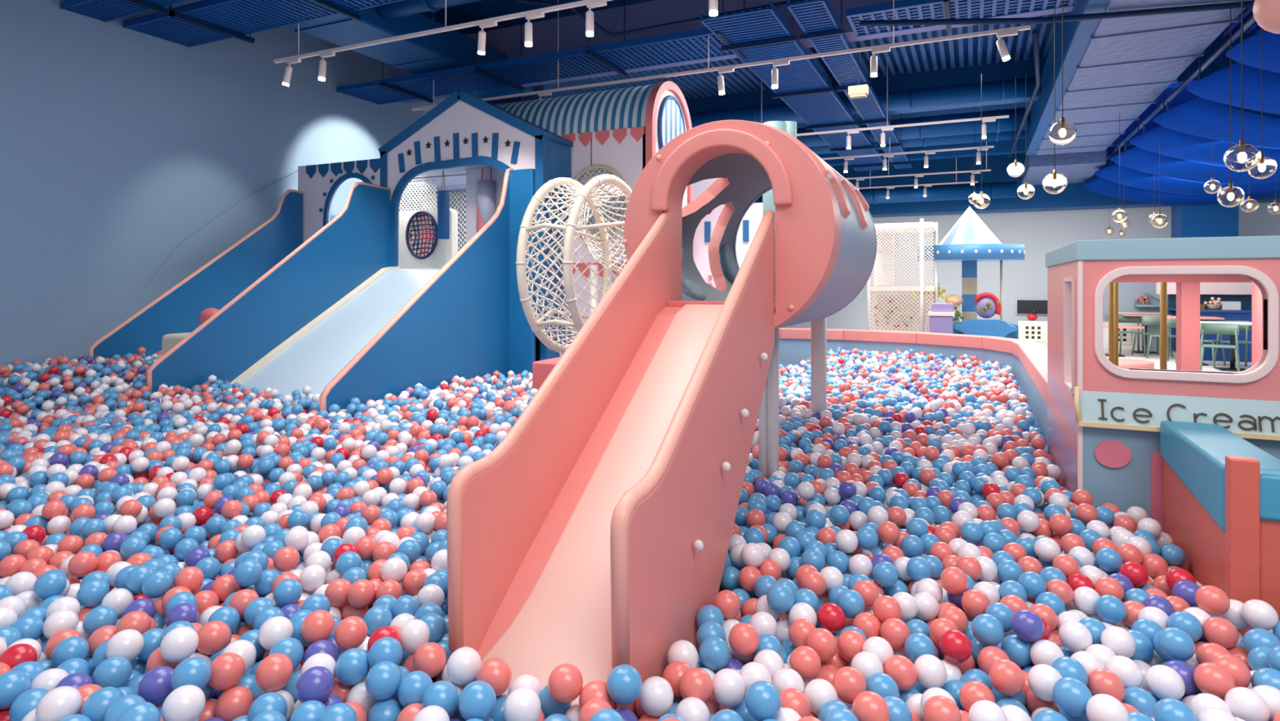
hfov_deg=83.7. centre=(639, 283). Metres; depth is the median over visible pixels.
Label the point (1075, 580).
ball
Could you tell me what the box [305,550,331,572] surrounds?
ball
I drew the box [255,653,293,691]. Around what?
ball
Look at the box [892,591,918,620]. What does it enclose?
ball
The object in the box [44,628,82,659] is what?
ball
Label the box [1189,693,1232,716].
ball
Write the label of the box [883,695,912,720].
ball
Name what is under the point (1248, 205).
globe pendant
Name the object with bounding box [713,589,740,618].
ball
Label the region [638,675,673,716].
ball
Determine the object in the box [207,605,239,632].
ball
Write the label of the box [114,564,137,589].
ball
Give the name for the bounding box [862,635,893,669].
ball
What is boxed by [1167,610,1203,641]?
ball
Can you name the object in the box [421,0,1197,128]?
ceiling
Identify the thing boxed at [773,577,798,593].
ball
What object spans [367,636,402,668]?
ball
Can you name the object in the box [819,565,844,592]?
ball
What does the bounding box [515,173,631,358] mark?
tunnel
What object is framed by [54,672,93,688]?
ball
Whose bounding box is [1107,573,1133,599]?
ball
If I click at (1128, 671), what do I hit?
ball
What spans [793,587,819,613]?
ball
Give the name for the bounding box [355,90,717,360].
gabled playhouse
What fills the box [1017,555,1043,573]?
ball
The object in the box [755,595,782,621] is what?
ball
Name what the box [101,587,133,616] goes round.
ball
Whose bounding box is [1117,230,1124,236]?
globe pendant
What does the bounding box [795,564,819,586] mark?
ball
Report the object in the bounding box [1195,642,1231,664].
ball
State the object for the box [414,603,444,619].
ball
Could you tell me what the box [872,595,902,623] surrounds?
ball
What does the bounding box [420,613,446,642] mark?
ball
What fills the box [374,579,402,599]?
ball
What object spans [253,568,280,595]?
ball
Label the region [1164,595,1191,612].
ball
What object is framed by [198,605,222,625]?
ball
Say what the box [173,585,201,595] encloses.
ball
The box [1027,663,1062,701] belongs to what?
ball
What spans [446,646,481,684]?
ball
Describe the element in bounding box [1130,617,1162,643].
ball
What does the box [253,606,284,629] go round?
ball
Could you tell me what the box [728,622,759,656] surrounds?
ball
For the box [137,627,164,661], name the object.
ball
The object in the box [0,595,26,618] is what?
ball
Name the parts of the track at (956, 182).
rail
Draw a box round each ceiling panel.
[123,0,404,47]
[700,0,888,171]
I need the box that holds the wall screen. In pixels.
[1015,298,1047,314]
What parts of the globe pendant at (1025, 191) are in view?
cord, globe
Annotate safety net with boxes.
[866,218,937,332]
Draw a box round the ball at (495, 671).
[475,657,511,696]
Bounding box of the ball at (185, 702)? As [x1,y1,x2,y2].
[161,684,205,720]
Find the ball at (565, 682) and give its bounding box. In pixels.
[547,662,582,702]
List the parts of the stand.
panel, slit frame, panel, panel, panel, band trim, corner trim, band trim, panel, panel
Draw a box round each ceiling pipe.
[516,0,813,37]
[859,0,1254,26]
[1008,28,1040,157]
[1106,15,1255,164]
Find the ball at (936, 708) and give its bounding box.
[923,694,961,720]
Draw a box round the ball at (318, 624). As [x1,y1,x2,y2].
[301,609,334,643]
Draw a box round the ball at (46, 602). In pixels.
[38,595,65,608]
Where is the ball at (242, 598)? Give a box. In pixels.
[228,588,258,618]
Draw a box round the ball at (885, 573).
[872,560,898,586]
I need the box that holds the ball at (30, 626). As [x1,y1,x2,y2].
[9,614,44,639]
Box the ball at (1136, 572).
[1119,560,1148,586]
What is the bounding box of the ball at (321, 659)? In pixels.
[300,652,336,677]
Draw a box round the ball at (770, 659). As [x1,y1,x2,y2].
[753,648,784,680]
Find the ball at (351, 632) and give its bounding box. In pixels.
[334,615,367,649]
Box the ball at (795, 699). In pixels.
[779,687,810,717]
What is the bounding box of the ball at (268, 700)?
[247,692,287,720]
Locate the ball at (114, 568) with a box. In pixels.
[106,560,131,586]
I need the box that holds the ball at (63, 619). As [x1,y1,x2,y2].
[42,608,79,639]
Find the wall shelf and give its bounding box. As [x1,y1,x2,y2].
[1133,292,1159,306]
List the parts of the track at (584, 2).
hanging rod, hanging rod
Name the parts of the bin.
lid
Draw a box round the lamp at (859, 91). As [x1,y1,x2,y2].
[848,40,868,99]
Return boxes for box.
[1219,301,1240,310]
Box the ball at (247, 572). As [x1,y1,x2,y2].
[233,559,262,586]
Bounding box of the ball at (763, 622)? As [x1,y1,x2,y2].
[748,611,777,635]
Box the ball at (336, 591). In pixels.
[324,577,351,606]
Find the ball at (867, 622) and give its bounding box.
[852,612,880,639]
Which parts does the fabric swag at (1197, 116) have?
hanging rod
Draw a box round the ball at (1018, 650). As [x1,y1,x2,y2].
[1000,634,1031,666]
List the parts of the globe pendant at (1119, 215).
globe, cord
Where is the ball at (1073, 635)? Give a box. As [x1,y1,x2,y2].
[1058,620,1093,652]
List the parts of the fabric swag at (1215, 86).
hanging rod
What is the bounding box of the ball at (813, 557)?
[800,548,825,572]
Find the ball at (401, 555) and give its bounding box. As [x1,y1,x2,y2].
[386,551,409,571]
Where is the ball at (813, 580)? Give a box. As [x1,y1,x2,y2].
[800,570,826,597]
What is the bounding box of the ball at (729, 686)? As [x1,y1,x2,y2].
[711,667,745,706]
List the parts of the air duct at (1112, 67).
panel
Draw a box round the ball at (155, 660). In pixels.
[146,646,180,671]
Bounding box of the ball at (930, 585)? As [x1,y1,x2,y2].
[915,577,942,603]
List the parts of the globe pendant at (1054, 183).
globe, cord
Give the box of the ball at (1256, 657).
[1247,645,1271,670]
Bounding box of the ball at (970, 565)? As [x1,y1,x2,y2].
[955,555,982,581]
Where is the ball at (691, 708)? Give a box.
[675,696,710,720]
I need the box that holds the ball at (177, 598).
[164,591,197,615]
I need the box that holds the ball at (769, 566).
[757,558,781,580]
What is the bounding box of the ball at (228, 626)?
[224,626,231,648]
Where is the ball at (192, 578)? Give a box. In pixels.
[173,566,204,592]
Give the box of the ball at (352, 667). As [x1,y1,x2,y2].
[334,648,370,685]
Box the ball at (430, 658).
[412,641,446,678]
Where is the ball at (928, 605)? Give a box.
[913,591,939,620]
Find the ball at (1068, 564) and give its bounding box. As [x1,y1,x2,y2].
[1052,553,1079,578]
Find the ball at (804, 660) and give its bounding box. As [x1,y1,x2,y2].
[789,645,821,680]
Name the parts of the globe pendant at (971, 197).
globe, cord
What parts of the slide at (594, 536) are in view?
post, post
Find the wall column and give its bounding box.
[1171,164,1238,351]
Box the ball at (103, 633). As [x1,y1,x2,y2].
[87,625,115,655]
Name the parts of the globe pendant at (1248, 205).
globe, cord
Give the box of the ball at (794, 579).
[792,577,799,587]
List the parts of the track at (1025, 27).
hanging rod, hanging rod, hanging rod, hanging rod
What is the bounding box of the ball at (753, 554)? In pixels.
[740,542,764,567]
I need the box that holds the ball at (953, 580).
[939,566,968,594]
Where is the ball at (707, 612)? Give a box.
[696,604,724,626]
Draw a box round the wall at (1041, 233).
[783,202,1279,346]
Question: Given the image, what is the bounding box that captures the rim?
[778,327,1047,444]
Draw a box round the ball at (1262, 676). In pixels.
[1251,667,1279,689]
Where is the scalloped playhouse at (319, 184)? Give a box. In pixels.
[297,158,437,256]
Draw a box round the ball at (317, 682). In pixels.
[295,666,333,702]
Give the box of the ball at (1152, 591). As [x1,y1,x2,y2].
[1145,587,1168,597]
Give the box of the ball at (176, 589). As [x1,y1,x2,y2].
[160,586,191,611]
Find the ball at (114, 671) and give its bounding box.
[92,656,132,688]
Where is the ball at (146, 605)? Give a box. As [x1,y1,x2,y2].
[123,598,155,617]
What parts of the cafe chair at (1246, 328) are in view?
leg, backrest, seat, leg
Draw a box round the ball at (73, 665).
[57,657,91,675]
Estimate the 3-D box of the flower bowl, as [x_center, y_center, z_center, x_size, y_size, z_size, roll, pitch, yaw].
[11.346,0.386,14.141,0.273,0.250,0.245,0,0,-36]
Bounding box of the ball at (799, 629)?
[788,617,816,647]
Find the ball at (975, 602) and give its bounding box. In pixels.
[960,589,990,617]
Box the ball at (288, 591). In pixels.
[272,578,302,606]
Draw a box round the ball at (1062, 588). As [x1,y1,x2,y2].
[1045,578,1073,605]
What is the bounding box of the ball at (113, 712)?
[103,694,146,720]
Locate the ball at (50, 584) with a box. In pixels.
[33,570,66,599]
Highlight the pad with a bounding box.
[1107,357,1154,368]
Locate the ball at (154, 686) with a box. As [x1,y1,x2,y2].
[137,665,173,704]
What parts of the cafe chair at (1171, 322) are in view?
leg, seat, leg, leg, backrest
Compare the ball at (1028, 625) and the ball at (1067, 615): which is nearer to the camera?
the ball at (1028, 625)
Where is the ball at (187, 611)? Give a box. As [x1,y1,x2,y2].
[165,602,199,626]
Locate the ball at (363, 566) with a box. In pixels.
[341,560,366,577]
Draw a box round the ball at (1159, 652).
[1152,631,1172,661]
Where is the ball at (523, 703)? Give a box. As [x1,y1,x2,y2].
[503,686,541,720]
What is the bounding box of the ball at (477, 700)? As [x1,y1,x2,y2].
[458,680,496,720]
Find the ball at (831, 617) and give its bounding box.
[817,602,845,633]
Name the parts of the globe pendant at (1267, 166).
cord, globe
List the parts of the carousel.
cloud seat, seat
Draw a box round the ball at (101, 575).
[80,570,111,586]
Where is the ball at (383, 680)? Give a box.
[364,660,401,700]
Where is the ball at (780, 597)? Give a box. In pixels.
[766,583,794,613]
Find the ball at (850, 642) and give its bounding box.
[836,629,865,662]
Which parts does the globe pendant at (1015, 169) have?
globe, cord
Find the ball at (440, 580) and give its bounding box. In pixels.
[422,573,448,596]
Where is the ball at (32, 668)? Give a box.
[9,661,44,683]
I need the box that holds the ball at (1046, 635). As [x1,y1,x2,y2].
[1029,614,1050,644]
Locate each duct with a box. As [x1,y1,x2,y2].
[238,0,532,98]
[377,0,482,19]
[689,76,1039,128]
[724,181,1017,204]
[796,106,1029,146]
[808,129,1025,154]
[1020,149,1106,185]
[1026,0,1253,155]
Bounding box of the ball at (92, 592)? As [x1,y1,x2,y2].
[76,578,109,607]
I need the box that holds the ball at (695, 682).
[679,666,713,703]
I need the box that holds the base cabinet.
[1017,320,1142,350]
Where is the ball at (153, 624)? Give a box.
[149,616,156,629]
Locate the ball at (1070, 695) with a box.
[1052,676,1092,717]
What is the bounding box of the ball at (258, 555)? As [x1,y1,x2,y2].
[241,550,268,570]
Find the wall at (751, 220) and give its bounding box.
[693,202,762,288]
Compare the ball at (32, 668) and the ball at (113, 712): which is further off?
the ball at (32, 668)
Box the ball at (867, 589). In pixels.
[852,579,879,608]
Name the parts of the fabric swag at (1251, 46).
hanging rod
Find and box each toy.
[973,292,1001,318]
[1026,308,1037,320]
[1133,295,1148,304]
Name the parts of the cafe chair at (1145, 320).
leg, leg, backrest, seat, leg, leg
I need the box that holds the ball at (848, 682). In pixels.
[832,666,866,703]
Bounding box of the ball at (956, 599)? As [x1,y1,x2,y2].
[946,585,971,609]
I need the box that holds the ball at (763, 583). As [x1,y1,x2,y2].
[754,574,777,598]
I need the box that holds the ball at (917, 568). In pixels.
[906,556,932,581]
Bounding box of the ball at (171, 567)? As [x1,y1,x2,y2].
[155,562,181,576]
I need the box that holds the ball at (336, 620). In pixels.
[326,615,340,639]
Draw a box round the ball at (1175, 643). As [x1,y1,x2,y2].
[1156,626,1195,661]
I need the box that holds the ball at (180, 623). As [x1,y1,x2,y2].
[160,620,195,644]
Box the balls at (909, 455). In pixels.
[0,346,1279,720]
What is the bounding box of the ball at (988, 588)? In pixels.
[972,581,999,604]
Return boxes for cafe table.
[1102,324,1144,356]
[1104,311,1159,347]
[1120,313,1171,353]
[1167,315,1224,365]
[1200,320,1251,371]
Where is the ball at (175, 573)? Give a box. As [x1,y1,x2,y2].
[171,568,182,588]
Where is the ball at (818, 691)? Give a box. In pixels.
[804,678,838,715]
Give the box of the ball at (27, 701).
[8,687,49,720]
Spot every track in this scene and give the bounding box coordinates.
[273,0,612,63]
[412,0,1031,111]
[796,43,1008,136]
[800,110,991,179]
[822,145,994,159]
[858,157,977,189]
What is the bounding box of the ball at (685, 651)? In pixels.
[667,640,698,667]
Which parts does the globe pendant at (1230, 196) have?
cord, globe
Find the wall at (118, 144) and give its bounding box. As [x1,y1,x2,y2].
[0,0,479,365]
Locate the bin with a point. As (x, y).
(941, 314)
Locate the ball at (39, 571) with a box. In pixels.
[31,564,57,578]
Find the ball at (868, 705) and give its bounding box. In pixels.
[852,690,889,720]
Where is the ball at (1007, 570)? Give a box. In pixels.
[997,560,1023,582]
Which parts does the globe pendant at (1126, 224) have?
globe, cord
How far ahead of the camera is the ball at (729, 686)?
1.66 m
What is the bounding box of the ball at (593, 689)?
[578,680,613,709]
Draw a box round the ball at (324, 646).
[302,639,337,663]
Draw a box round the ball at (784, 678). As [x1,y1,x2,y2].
[771,667,804,693]
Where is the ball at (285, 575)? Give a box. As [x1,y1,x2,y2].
[271,572,298,594]
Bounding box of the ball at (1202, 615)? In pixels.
[1182,606,1211,637]
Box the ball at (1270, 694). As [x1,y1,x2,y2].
[1251,684,1279,720]
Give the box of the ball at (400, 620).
[389,613,414,627]
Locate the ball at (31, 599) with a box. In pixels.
[16,591,42,609]
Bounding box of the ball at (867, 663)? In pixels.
[850,651,884,680]
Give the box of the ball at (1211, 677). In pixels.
[1193,662,1235,699]
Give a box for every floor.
[71,362,1047,682]
[1046,346,1251,372]
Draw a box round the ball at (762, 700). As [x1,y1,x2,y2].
[744,680,781,720]
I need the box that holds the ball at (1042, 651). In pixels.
[1030,639,1064,666]
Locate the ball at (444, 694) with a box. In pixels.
[422,680,458,716]
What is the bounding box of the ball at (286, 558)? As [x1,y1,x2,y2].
[272,546,299,572]
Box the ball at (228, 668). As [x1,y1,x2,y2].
[208,652,244,690]
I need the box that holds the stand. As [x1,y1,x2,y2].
[1044,235,1279,532]
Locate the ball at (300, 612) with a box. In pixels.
[288,608,311,622]
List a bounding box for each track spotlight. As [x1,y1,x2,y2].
[282,57,301,86]
[318,51,335,80]
[422,107,433,115]
[477,21,497,54]
[524,12,544,47]
[537,92,551,100]
[586,0,607,36]
[709,0,718,16]
[717,67,733,94]
[771,60,789,88]
[844,157,854,173]
[846,130,858,149]
[855,178,864,190]
[870,47,890,77]
[880,127,893,146]
[882,154,893,169]
[886,186,894,198]
[914,174,923,187]
[923,185,932,196]
[924,151,935,167]
[970,171,980,185]
[976,147,988,164]
[982,118,995,138]
[995,30,1017,61]
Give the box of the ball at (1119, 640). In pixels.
[1100,626,1136,657]
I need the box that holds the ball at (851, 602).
[836,588,864,618]
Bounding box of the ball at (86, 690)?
[75,684,102,714]
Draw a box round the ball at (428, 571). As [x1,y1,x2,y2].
[422,568,436,576]
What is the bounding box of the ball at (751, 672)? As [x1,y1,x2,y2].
[738,661,771,694]
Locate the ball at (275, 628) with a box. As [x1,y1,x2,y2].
[258,615,293,650]
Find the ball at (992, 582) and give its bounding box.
[986,581,999,584]
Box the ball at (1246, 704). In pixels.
[1224,686,1270,720]
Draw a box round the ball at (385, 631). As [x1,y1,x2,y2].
[367,626,400,652]
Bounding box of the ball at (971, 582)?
[964,573,974,589]
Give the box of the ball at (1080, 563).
[1065,553,1082,568]
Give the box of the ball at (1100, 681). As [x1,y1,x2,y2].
[1086,667,1124,702]
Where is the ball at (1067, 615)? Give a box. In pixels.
[1056,610,1083,631]
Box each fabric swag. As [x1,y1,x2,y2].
[1080,177,1279,205]
[1093,163,1279,195]
[1110,137,1279,183]
[1128,120,1279,168]
[1153,90,1279,148]
[1186,56,1279,114]
[1225,11,1279,72]
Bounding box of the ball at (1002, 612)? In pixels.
[984,602,1013,632]
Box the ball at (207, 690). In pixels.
[202,683,213,698]
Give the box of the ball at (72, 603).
[44,595,79,618]
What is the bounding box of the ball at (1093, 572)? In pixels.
[1080,564,1104,585]
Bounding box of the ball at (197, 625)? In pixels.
[191,622,203,653]
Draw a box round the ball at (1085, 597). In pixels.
[1072,586,1100,614]
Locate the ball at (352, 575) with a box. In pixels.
[342,566,368,584]
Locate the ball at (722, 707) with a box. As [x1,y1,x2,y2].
[719,704,729,710]
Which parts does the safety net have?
post, post, post, post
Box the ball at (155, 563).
[142,558,164,570]
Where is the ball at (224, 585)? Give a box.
[210,574,239,601]
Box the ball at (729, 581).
[720,565,740,590]
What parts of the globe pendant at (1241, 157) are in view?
cord, globe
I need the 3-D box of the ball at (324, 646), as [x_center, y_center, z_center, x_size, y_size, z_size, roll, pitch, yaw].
[-0.806,0.942,1.802,0.080,0.080,0.080,0,0,-39]
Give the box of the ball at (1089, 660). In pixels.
[1070,650,1104,674]
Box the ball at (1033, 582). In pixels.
[1017,571,1046,598]
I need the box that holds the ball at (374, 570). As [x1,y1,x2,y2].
[367,559,386,580]
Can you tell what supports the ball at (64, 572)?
on the balls at (909, 455)
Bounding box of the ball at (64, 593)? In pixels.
[42,577,70,600]
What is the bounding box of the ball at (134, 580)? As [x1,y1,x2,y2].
[124,564,155,592]
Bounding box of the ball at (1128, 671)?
[1104,655,1142,688]
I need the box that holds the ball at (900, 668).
[883,654,917,690]
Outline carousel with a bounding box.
[916,206,1025,338]
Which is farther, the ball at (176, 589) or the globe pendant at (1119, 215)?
the globe pendant at (1119, 215)
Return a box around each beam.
[389,0,1075,103]
[485,84,543,104]
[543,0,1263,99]
[685,28,1257,123]
[816,105,1279,166]
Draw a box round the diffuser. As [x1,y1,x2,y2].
[849,93,866,99]
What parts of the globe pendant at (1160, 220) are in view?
cord, globe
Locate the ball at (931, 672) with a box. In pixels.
[914,653,946,688]
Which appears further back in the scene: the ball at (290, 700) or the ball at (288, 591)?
the ball at (288, 591)
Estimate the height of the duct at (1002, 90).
0.330 m
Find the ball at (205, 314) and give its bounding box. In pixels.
[198,307,218,323]
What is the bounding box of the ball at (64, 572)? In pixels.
[43,568,68,579]
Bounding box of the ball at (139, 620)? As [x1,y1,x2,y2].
[115,610,151,634]
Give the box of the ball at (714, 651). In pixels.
[698,635,729,670]
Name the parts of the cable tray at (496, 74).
rod, rod, rod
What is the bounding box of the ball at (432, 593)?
[416,583,444,607]
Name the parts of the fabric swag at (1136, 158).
hanging rod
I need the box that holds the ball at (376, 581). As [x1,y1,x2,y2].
[368,577,383,605]
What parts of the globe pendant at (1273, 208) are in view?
globe, cord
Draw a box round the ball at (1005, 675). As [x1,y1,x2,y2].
[988,658,1025,695]
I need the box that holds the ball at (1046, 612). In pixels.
[1027,603,1057,631]
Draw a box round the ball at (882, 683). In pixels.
[866,671,899,697]
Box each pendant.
[968,106,977,204]
[973,24,990,208]
[1007,23,1024,177]
[1017,23,1035,199]
[1042,0,1066,194]
[1048,0,1076,145]
[1104,226,1114,235]
[1111,113,1127,222]
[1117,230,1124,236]
[1118,133,1129,229]
[1147,211,1157,222]
[1151,95,1168,228]
[1203,41,1222,194]
[1217,8,1244,207]
[1223,0,1261,172]
[1240,27,1258,212]
[1247,27,1277,178]
[1252,0,1279,34]
[1266,113,1279,214]
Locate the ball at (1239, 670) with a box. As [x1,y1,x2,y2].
[1210,653,1251,687]
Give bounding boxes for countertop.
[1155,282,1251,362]
[1168,308,1251,312]
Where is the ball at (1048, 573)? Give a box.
[1039,566,1066,583]
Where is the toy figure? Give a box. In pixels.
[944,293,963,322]
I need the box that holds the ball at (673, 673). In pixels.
[662,660,691,697]
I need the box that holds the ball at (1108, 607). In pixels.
[1094,594,1126,623]
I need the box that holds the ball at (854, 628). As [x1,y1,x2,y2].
[838,626,866,639]
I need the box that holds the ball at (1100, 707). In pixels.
[1085,693,1129,720]
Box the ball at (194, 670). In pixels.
[170,656,211,690]
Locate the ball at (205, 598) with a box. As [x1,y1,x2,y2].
[194,590,218,613]
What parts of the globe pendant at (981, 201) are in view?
globe, cord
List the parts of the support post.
post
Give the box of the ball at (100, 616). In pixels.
[82,605,117,635]
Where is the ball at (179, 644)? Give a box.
[160,626,199,662]
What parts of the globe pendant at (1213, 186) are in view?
globe, cord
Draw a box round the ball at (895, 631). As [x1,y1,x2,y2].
[880,617,910,648]
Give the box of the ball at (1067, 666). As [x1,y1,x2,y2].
[1051,656,1088,685]
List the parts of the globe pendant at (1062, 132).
cord, globe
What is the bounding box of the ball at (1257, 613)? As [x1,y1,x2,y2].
[1240,599,1278,630]
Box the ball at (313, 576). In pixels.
[298,564,326,591]
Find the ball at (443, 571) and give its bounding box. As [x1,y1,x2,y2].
[433,568,448,595]
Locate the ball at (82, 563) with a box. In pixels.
[67,551,97,576]
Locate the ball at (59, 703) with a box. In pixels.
[35,685,82,720]
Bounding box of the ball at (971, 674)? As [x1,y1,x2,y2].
[960,668,991,689]
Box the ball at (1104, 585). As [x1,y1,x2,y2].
[1093,576,1124,600]
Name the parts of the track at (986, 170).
rail, hanging rod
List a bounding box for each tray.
[60,0,189,22]
[336,0,746,104]
[786,0,911,168]
[845,0,1075,36]
[1200,303,1204,309]
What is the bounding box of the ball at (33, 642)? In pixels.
[6,638,41,662]
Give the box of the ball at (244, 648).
[221,639,256,672]
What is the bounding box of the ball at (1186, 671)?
[1163,659,1199,696]
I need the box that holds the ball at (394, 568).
[380,557,407,582]
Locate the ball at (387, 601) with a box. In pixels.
[372,595,396,611]
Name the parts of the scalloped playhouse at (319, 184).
arch trim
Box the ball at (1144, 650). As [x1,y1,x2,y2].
[1127,629,1154,661]
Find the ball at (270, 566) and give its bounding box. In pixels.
[266,557,276,569]
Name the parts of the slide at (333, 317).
panel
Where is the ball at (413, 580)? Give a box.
[401,568,427,595]
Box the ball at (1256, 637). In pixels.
[1243,627,1279,652]
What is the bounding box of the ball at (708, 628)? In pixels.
[696,620,725,646]
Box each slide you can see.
[88,163,311,359]
[146,167,539,413]
[446,120,876,719]
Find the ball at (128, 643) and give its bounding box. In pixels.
[105,628,143,661]
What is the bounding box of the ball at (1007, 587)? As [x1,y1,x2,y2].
[998,580,1026,602]
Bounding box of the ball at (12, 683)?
[0,671,31,709]
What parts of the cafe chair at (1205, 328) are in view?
leg, leg, seat, backrest, leg, leg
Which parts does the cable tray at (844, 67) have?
rod, rod, rod, rod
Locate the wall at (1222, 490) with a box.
[1160,420,1279,635]
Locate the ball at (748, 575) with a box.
[737,565,761,591]
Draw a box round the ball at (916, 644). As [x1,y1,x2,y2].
[904,632,935,662]
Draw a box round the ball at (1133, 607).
[1122,600,1145,627]
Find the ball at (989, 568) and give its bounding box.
[975,555,997,581]
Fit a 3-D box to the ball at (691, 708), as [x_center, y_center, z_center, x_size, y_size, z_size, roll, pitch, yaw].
[0.118,0.973,1.604,0.080,0.080,0.080,0,0,-42]
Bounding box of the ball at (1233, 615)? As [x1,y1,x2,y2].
[1218,599,1249,629]
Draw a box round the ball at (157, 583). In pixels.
[141,569,173,598]
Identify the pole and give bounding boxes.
[1108,282,1113,363]
[1113,282,1118,365]
[1160,282,1167,369]
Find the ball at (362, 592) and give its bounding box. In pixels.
[346,578,375,607]
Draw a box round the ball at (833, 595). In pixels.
[827,585,848,604]
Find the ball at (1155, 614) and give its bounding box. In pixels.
[1137,606,1168,628]
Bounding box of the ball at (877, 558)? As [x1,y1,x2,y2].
[871,553,895,567]
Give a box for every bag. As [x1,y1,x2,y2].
[437,170,449,239]
[475,167,496,231]
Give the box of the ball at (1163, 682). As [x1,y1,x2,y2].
[1145,664,1185,699]
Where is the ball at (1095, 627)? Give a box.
[1078,617,1106,644]
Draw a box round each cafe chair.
[1118,314,1147,354]
[1131,315,1173,356]
[1146,318,1176,360]
[1200,319,1226,367]
[1200,323,1239,372]
[1212,320,1251,366]
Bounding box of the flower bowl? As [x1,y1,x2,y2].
[1204,297,1221,309]
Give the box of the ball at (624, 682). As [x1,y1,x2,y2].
[606,663,642,704]
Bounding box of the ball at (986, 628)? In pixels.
[971,613,1004,645]
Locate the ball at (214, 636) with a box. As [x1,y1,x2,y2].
[196,620,231,654]
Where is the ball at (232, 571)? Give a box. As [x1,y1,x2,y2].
[226,568,248,589]
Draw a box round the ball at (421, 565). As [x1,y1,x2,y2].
[407,560,431,572]
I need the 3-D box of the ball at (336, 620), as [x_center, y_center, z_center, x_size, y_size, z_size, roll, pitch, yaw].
[-0.865,0.956,1.969,0.080,0.080,0.080,0,0,7]
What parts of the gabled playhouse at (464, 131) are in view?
round hole panel, arch trim, gable trim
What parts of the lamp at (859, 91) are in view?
hanging rod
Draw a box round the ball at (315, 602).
[300,593,330,612]
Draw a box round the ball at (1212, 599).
[1195,585,1230,615]
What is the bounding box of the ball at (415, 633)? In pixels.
[398,618,430,653]
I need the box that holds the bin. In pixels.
[928,302,954,333]
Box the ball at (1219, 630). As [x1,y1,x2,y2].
[1202,616,1239,648]
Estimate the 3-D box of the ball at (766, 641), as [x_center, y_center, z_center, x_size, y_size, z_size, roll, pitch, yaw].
[0.339,0.976,1.903,0.080,0.080,0.080,0,0,-40]
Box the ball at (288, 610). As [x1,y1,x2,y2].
[280,604,301,618]
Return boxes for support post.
[762,120,826,413]
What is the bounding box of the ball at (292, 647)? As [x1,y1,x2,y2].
[268,637,303,670]
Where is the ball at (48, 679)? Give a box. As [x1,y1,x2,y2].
[30,667,69,690]
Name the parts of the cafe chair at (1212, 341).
seat, backrest, leg, leg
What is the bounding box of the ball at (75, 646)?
[50,635,89,667]
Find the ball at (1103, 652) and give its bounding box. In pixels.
[1084,644,1115,666]
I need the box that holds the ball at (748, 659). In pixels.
[729,645,754,662]
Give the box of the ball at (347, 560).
[335,551,361,576]
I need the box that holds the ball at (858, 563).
[848,554,873,577]
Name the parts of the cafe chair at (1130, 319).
leg, backrest, seat, leg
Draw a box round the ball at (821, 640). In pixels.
[806,627,837,661]
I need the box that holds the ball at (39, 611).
[17,606,46,622]
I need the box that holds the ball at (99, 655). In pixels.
[92,639,109,668]
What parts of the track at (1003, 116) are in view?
hanging rod, rail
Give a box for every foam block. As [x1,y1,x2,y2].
[161,332,191,355]
[532,356,559,389]
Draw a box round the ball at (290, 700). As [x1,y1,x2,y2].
[270,688,294,720]
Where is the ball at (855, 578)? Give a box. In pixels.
[847,573,872,589]
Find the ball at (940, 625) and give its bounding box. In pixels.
[928,617,959,646]
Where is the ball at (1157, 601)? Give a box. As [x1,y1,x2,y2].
[1142,595,1174,616]
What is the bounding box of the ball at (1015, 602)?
[1000,594,1028,613]
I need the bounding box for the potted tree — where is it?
[911,282,946,298]
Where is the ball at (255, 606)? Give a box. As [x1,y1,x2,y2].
[244,597,274,626]
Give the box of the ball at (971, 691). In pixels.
[959,680,995,712]
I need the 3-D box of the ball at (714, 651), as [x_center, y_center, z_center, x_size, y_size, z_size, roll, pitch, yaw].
[0.194,0.962,1.861,0.080,0.080,0.080,0,0,40]
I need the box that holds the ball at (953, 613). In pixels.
[938,605,968,633]
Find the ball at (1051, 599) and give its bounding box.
[1035,591,1065,616]
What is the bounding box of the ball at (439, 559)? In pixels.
[431,549,447,570]
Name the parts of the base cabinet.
door, door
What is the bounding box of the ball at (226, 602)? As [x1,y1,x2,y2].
[222,591,238,606]
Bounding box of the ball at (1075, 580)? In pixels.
[1066,573,1094,591]
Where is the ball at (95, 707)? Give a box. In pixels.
[80,686,124,720]
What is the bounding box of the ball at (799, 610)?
[788,602,817,626]
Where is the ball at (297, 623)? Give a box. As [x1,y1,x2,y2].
[291,613,311,647]
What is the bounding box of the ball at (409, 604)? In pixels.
[391,595,420,618]
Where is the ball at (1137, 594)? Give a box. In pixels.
[1123,587,1151,604]
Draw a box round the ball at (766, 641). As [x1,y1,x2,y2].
[753,633,782,657]
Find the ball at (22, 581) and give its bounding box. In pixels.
[4,571,36,595]
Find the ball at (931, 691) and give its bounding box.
[920,687,955,713]
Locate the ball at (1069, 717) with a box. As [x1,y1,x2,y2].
[1058,708,1088,720]
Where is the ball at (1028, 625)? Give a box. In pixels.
[1010,608,1044,641]
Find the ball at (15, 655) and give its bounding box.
[0,643,37,668]
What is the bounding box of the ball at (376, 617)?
[363,604,392,635]
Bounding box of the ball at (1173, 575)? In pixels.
[1165,568,1196,590]
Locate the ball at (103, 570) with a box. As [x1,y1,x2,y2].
[93,568,111,587]
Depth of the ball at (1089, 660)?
1.80 m
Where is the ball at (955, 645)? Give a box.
[939,629,972,662]
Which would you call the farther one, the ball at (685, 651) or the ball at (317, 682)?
the ball at (685, 651)
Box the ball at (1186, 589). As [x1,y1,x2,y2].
[1172,579,1199,607]

